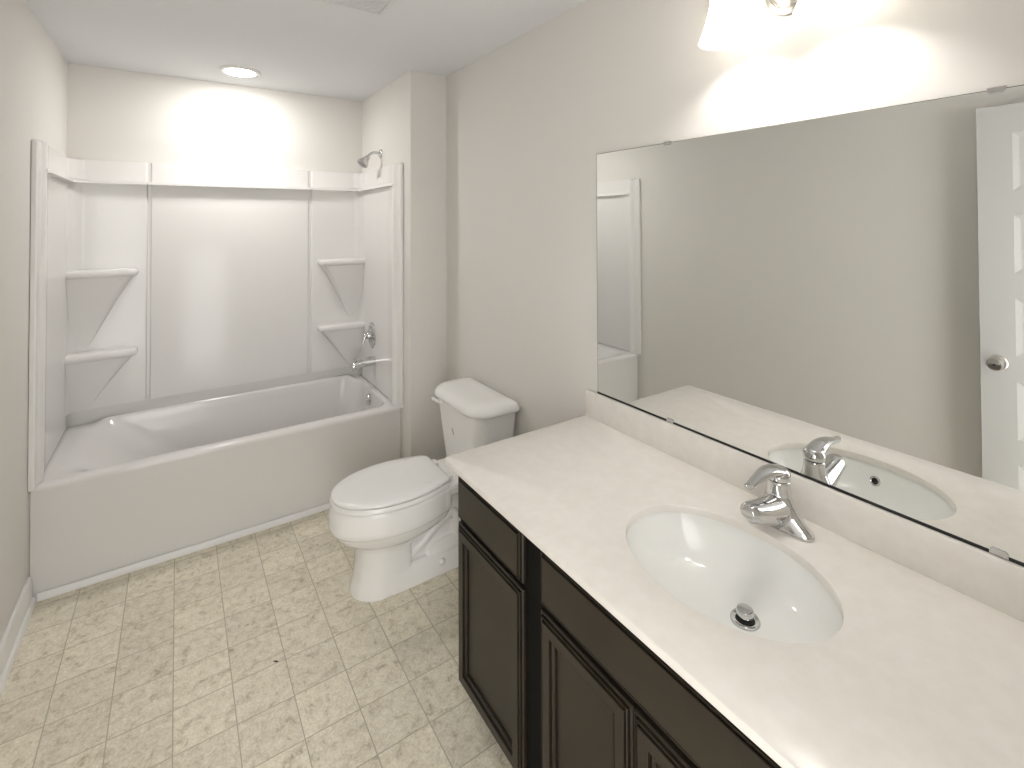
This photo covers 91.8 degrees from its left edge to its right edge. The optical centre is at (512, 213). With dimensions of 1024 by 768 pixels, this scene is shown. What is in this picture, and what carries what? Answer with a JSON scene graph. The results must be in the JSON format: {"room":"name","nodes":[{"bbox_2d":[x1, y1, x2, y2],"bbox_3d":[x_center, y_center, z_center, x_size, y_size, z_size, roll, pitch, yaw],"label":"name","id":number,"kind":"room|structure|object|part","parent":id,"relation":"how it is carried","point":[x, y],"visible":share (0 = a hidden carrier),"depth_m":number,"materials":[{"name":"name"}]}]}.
{"room":"bathroom","nodes":[
{"label":"bathroom","id":0,"kind":"room"},
{"bbox_2d":[0,0,67,641],"bbox_3d":[-1.433,0.370,1.132,0.100,2.441,3.889,0,-1,-34],"label":"wall","id":1,"kind":"structure","parent":0,"point":[33,71],"depth_m":1.88,"materials":[{"name":"white paint"}]},
{"bbox_2d":[0,577,35,697],"bbox_3d":[-1.167,1.529,0.840,0.026,0.114,2.901,0,-1,-34],"label":"baseboard","id":2,"kind":"structure","parent":1,"relation":"attached to","point":[10,643],"depth_m":1.83,"materials":[{"name":"white paint"}]},
{"bbox_2d":[67,63,361,392],"bbox_3d":[-1.689,0.403,3.244,1.838,2.441,0.100,0,-1,-34],"label":"wall","id":3,"kind":"structure","parent":0,"point":[113,114],"depth_m":3.06,"materials":[{"name":"white paint"}]},
{"bbox_2d":[28,139,402,491],"bbox_3d":[-1.532,0.423,2.808,1.607,1.442,0.794,0,-1,-34],"label":"shower surround","id":4,"kind":"object","parent":3,"relation":"attached to","point":[247,275],"visible":0.99,"depth_m":2.98,"materials":[{"name":"white plastic"}]},
{"bbox_3d":[-2.051,0.420,2.458,0.355,1.442,0.794,0,-1,-34],"label":"panel","id":5,"kind":"part","parent":4,"relation":"part of","materials":[{"name":"white plastic"}]},
{"bbox_2d":[65,346,137,408],"bbox_3d":[-2.243,0.910,2.711,0.306,0.316,0.094,0,-1,-34],"label":"shelf","id":6,"kind":"object","parent":4,"relation":"attached to","point":[96,376],"depth_m":2.71,"materials":[{"name":"white plastic"}]},
{"bbox_2d":[65,267,138,346],"bbox_3d":[-2.244,0.519,2.717,0.306,0.427,0.094,0,-1,-34],"label":"shelf","id":7,"kind":"object","parent":4,"relation":"attached to","point":[102,303],"depth_m":2.72,"materials":[{"name":"white plastic"}]},
{"bbox_3d":[-1.746,0.391,3.126,0.895,1.366,0.028,0,-1,-34],"label":"panel","id":8,"kind":"part","parent":4,"relation":"part of","materials":[{"name":"white plastic"}]},
{"bbox_2d":[317,320,364,364],"bbox_3d":[-1.181,0.916,3.428,0.306,0.316,0.094,0,-1,-34],"label":"shelf","id":9,"kind":"object","parent":4,"relation":"attached to","point":[339,342],"depth_m":3.43,"materials":[{"name":"white plastic"}]},
{"bbox_2d":[317,258,364,317],"bbox_3d":[-1.182,0.526,3.434,0.306,0.427,0.094,0,-1,-34],"label":"shelf","id":10,"kind":"object","parent":4,"relation":"attached to","point":[340,281],"depth_m":3.44,"materials":[{"name":"white plastic"}]},
{"bbox_3d":[-1.013,0.427,3.159,0.355,1.442,0.794,0,-1,-34],"label":"panel","id":11,"kind":"part","parent":4,"relation":"part of","materials":[{"name":"white plastic"}]},
{"bbox_2d":[350,356,375,370],"bbox_3d":[-0.984,0.985,3.259,0.163,0.076,0.058,0,-1,-34],"label":"tub spout","id":12,"kind":"object","parent":4,"relation":"attached to","point":[369,361],"visible":1,"depth_m":3.24,"materials":[{"name":"silver metal"}]},
{"bbox_2d":[362,322,375,347],"bbox_3d":[-0.975,0.819,3.322,0.078,0.173,0.139,0,-1,-34],"label":"shower valve","id":13,"kind":"object","parent":4,"relation":"attached to","point":[370,335],"visible":1,"depth_m":3.31,"materials":[{"name":"silver metal"}]},
{"bbox_3d":[-0.985,0.837,3.310,0.031,0.076,0.052,-1,-1,42],"label":"lever","id":14,"kind":"part","parent":13,"relation":"part of","materials":[{"name":"silver metal"}]},
{"bbox_2d":[0,510,512,767],"bbox_3d":[-0.625,1.646,1.655,2.038,0.100,3.889,0,-1,-34],"label":"floor","id":15,"kind":"structure","parent":0,"point":[167,664],"depth_m":1.73,"materials":[{"name":"tile"}]},
{"bbox_2d":[29,366,400,599],"bbox_3d":[-1.541,1.329,2.812,1.609,0.575,0.752,0,-1,-34],"label":"bathtub","id":16,"kind":"object","parent":15,"relation":"on","point":[125,484],"visible":0.93,"depth_m":2.54,"materials":[{"name":"white plastic"}]},
{"bbox_2d":[37,503,329,601],"bbox_3d":[-1.316,1.597,2.498,1.581,0.028,0.012,0,-1,-34],"label":"trim","id":17,"kind":"structure","parent":16,"relation":"attached to","point":[85,582],"depth_m":2.31,"materials":[{"name":"white paint"}]},
{"bbox_3d":[-0.948,1.219,3.249,0.014,0.074,0.074,0,-1,-34],"label":"overflow plate","id":18,"kind":"part","parent":16,"relation":"part of","materials":[{"name":"silver metal"}]},
{"bbox_2d":[328,377,519,601],"bbox_3d":[-0.424,1.234,2.269,0.804,0.741,0.494,0,-1,-34],"label":"toilet","id":19,"kind":"object","parent":15,"relation":"on","point":[400,518],"visible":0.79,"depth_m":2.16,"materials":[{"name":"white ceramic"}]},
{"bbox_3d":[-0.548,1.204,2.186,0.489,0.020,0.367,0,-1,-34],"label":"seat","id":20,"kind":"part","parent":19,"relation":"part of","materials":[{"name":"white plastic"}]},
{"bbox_3d":[-0.547,1.183,2.187,0.485,0.021,0.362,0,-1,-34],"label":"lid","id":21,"kind":"part","parent":19,"relation":"part of","materials":[{"name":"white plastic"}]},
{"bbox_3d":[-0.429,1.411,2.263,0.789,0.387,0.364,0,-1,-34],"label":"bowl","id":22,"kind":"part","parent":19,"relation":"part of","materials":[{"name":"white ceramic"}]},
{"bbox_3d":[-0.379,0.942,2.505,0.063,0.027,0.030,-1,-1,44],"label":"flush lever","id":23,"kind":"part","parent":19,"relation":"part of","materials":[{"name":"white plastic"}]},
{"bbox_3d":[-0.196,0.891,2.429,0.251,0.052,0.494,0,-1,-34],"label":"tank lid","id":24,"kind":"part","parent":19,"relation":"part of","materials":[{"name":"white ceramic"}]},
{"bbox_3d":[-0.190,1.069,2.430,0.216,0.307,0.444,0,-1,-34],"label":"tank","id":25,"kind":"part","parent":19,"relation":"part of","materials":[{"name":"white ceramic"}]},
{"bbox_2d":[458,476,780,767],"bbox_3d":[0.479,1.187,1.136,0.585,0.794,1.499,0,-1,-34],"label":"vanity cabinet","id":26,"kind":"object","parent":15,"relation":"on","point":[557,680],"visible":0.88,"depth_m":1.18,"materials":[{"name":"brown wood"}]},
{"bbox_3d":[-0.073,0.904,1.451,0.018,0.141,0.361,0,-1,-34],"label":"drawer","id":27,"kind":"part","parent":26,"relation":"part of","materials":[{"name":"brown wood"}]},
{"bbox_3d":[-0.072,1.242,1.446,0.018,0.502,0.361,0,-1,-34],"label":"door","id":28,"kind":"part","parent":26,"relation":"part of","materials":[{"name":"brown wood"}]},
{"bbox_3d":[0.261,1.138,0.989,0.019,0.699,1.499,0,-1,-34],"label":"frame","id":29,"kind":"part","parent":26,"relation":"part of","materials":[{"name":"black wood"}]},
{"bbox_3d":[0.156,1.236,1.109,0.018,0.502,0.300,0,-1,-34],"label":"door","id":30,"kind":"part","parent":26,"relation":"part of","materials":[{"name":"brown wood"}]},
{"bbox_3d":[0.330,1.231,0.850,0.018,0.502,0.314,0,-1,-34],"label":"door","id":31,"kind":"part","parent":26,"relation":"part of","materials":[{"name":"brown wood"}]},
{"bbox_2d":[445,389,1023,767],"bbox_3d":[0.471,0.731,1.121,0.624,0.117,1.547,0,-1,-34],"label":"countertop","id":32,"kind":"structure","parent":26,"relation":"on","point":[923,667],"depth_m":0.97,"materials":[{"name":"stone"}]},
{"bbox_2d":[626,512,841,642],"bbox_3d":[0.465,0.850,1.099,0.390,0.122,0.507,0,-1,-34],"label":"sink","id":33,"kind":"object","parent":32,"relation":"in","point":[731,576],"visible":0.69,"depth_m":1.18,"materials":[{"name":"white porcelain"}]},
{"bbox_2d":[740,464,814,541],"bbox_3d":[0.613,0.693,1.198,0.173,0.155,0.163,0,-1,-34],"label":"faucet","id":34,"kind":"object","parent":32,"relation":"on","point":[776,508],"visible":1,"depth_m":1.18,"materials":[{"name":"silver metal"}]},
{"bbox_3d":[0.612,0.636,1.198,0.171,0.043,0.055,0,-1,-34],"label":"lever","id":35,"kind":"part","parent":34,"relation":"part of","materials":[{"name":"silver metal"}]},
{"bbox_2d":[25,0,585,100],"bbox_3d":[-0.634,-0.895,1.693,2.038,0.100,3.889,0,-1,-34],"label":"ceiling","id":36,"kind":"structure","parent":0,"point":[310,47],"depth_m":2.33,"materials":[{"name":"white paint"}]},
{"bbox_2d":[219,65,260,76],"bbox_3d":[-1.574,-0.815,2.866,0.212,0.018,0.212,0,-1,-34],"label":"recessed light","id":37,"kind":"object","parent":36,"relation":"in","point":[239,71],"visible":1,"depth_m":2.83,"materials":[{"name":"white glass"}]},
{"bbox_2d":[224,69,254,76],"bbox_3d":[-1.574,-0.810,2.866,0.158,0.009,0.158,0,-1,-34],"label":"diffuser","id":38,"kind":"object","parent":37,"relation":"attached to","point":[234,72],"depth_m":2.84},
{"bbox_2d":[314,0,397,15],"bbox_3d":[-0.586,-0.836,1.871,0.308,0.014,0.310,0,-1,-34],"label":"ceiling vent","id":39,"kind":"object","parent":36,"relation":"in","point":[376,7],"visible":1,"depth_m":1.97,"materials":[{"name":"white plastic"}]},
{"bbox_2d":[327,0,391,12],"bbox_3d":[-0.586,-0.834,1.871,0.260,0.008,0.252,0,-1,-34],"label":"grille","id":40,"kind":"object","parent":39,"relation":"attached to","point":[369,6],"depth_m":1.97,"materials":[{"name":"white plastic"}]},
{"bbox_2d":[362,70,446,460],"bbox_3d":[-0.742,0.400,3.280,0.227,2.441,0.902,0,-1,-34],"label":"wall","id":41,"kind":"structure","parent":0,"point":[405,119],"depth_m":2.91,"materials":[{"name":"white paint"}]},
{"bbox_2d":[357,149,382,167],"bbox_3d":[-0.928,-0.359,3.221,0.156,0.131,0.076,0,-1,-34],"label":"shower","id":42,"kind":"object","parent":41,"relation":"attached to","point":[363,162],"visible":1,"depth_m":3.20,"materials":[{"name":"silver metal"}]},
{"bbox_3d":[-0.909,-0.385,3.242,0.090,0.048,0.018,0,-1,-34],"label":"arm","id":43,"kind":"part","parent":42,"relation":"part of","materials":[{"name":"silver metal"}]},
{"bbox_2d":[446,0,1023,435],"bbox_3d":[0.173,0.381,2.216,0.100,2.441,3.889,0,-1,-34],"label":"wall","id":44,"kind":"structure","parent":0,"point":[528,120],"depth_m":1.96,"materials":[{"name":"white paint"}]},
{"bbox_2d":[698,0,867,49],"bbox_3d":[0.664,-0.582,1.240,0.190,0.236,0.395,0,-1,-34],"label":"vanity light","id":45,"kind":"object","parent":44,"relation":"attached to","point":[728,26],"visible":1,"depth_m":1.29,"materials":[{"name":"white glass"}]},
{"bbox_3d":[0.574,-0.533,1.331,0.143,0.142,0.143,0,-1,-34],"label":"lamp shade","id":46,"kind":"part","parent":45,"relation":"part of","materials":[{"name":"white glass"}]},
{"bbox_3d":[0.715,-0.536,1.122,0.143,0.142,0.143,0,-1,-34],"label":"lamp shade","id":47,"kind":"part","parent":45,"relation":"part of","materials":[{"name":"white glass"}]},
{"bbox_2d":[585,389,1023,621],"bbox_3d":[0.722,0.723,1.290,0.018,0.098,1.546,0,-1,-34],"label":"backsplash","id":48,"kind":"structure","parent":44,"relation":"attached to","point":[997,582],"depth_m":1.15,"materials":[{"name":"stone"}]},
{"bbox_2d":[596,85,1023,566],"bbox_3d":[0.727,0.218,1.301,0.007,0.912,1.438,0,-1,-34],"label":"mirror","id":49,"kind":"object","parent":44,"relation":"attached to","point":[836,301],"visible":1,"depth_m":1.19,"materials":[{"name":"grey mirror"}]},
{"bbox_2d":[666,417,673,423],"bbox_3d":[0.513,0.672,1.611,0.009,0.012,0.028,0,-1,-34],"label":"mirror clip","id":50,"kind":"object","parent":49,"relation":"attached to","point":[667,418],"visible":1,"depth_m":1.61,"materials":[{"name":"silver metal"}]},
{"bbox_2d":[987,85,1007,93],"bbox_3d":[0.950,-0.242,0.972,0.009,0.012,0.028,0,-1,-34],"label":"mirror clip","id":51,"kind":"object","parent":49,"relation":"attached to","point":[999,89],"visible":1,"depth_m":0.97,"materials":[{"name":"silver metal"}]},
{"bbox_2d":[989,547,1008,559],"bbox_3d":[0.949,0.660,0.966,0.009,0.012,0.028,0,-1,-34],"label":"mirror clip","id":52,"kind":"object","parent":49,"relation":"attached to","point":[995,551],"visible":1,"depth_m":0.96,"materials":[{"name":"silver metal"}]}
]}

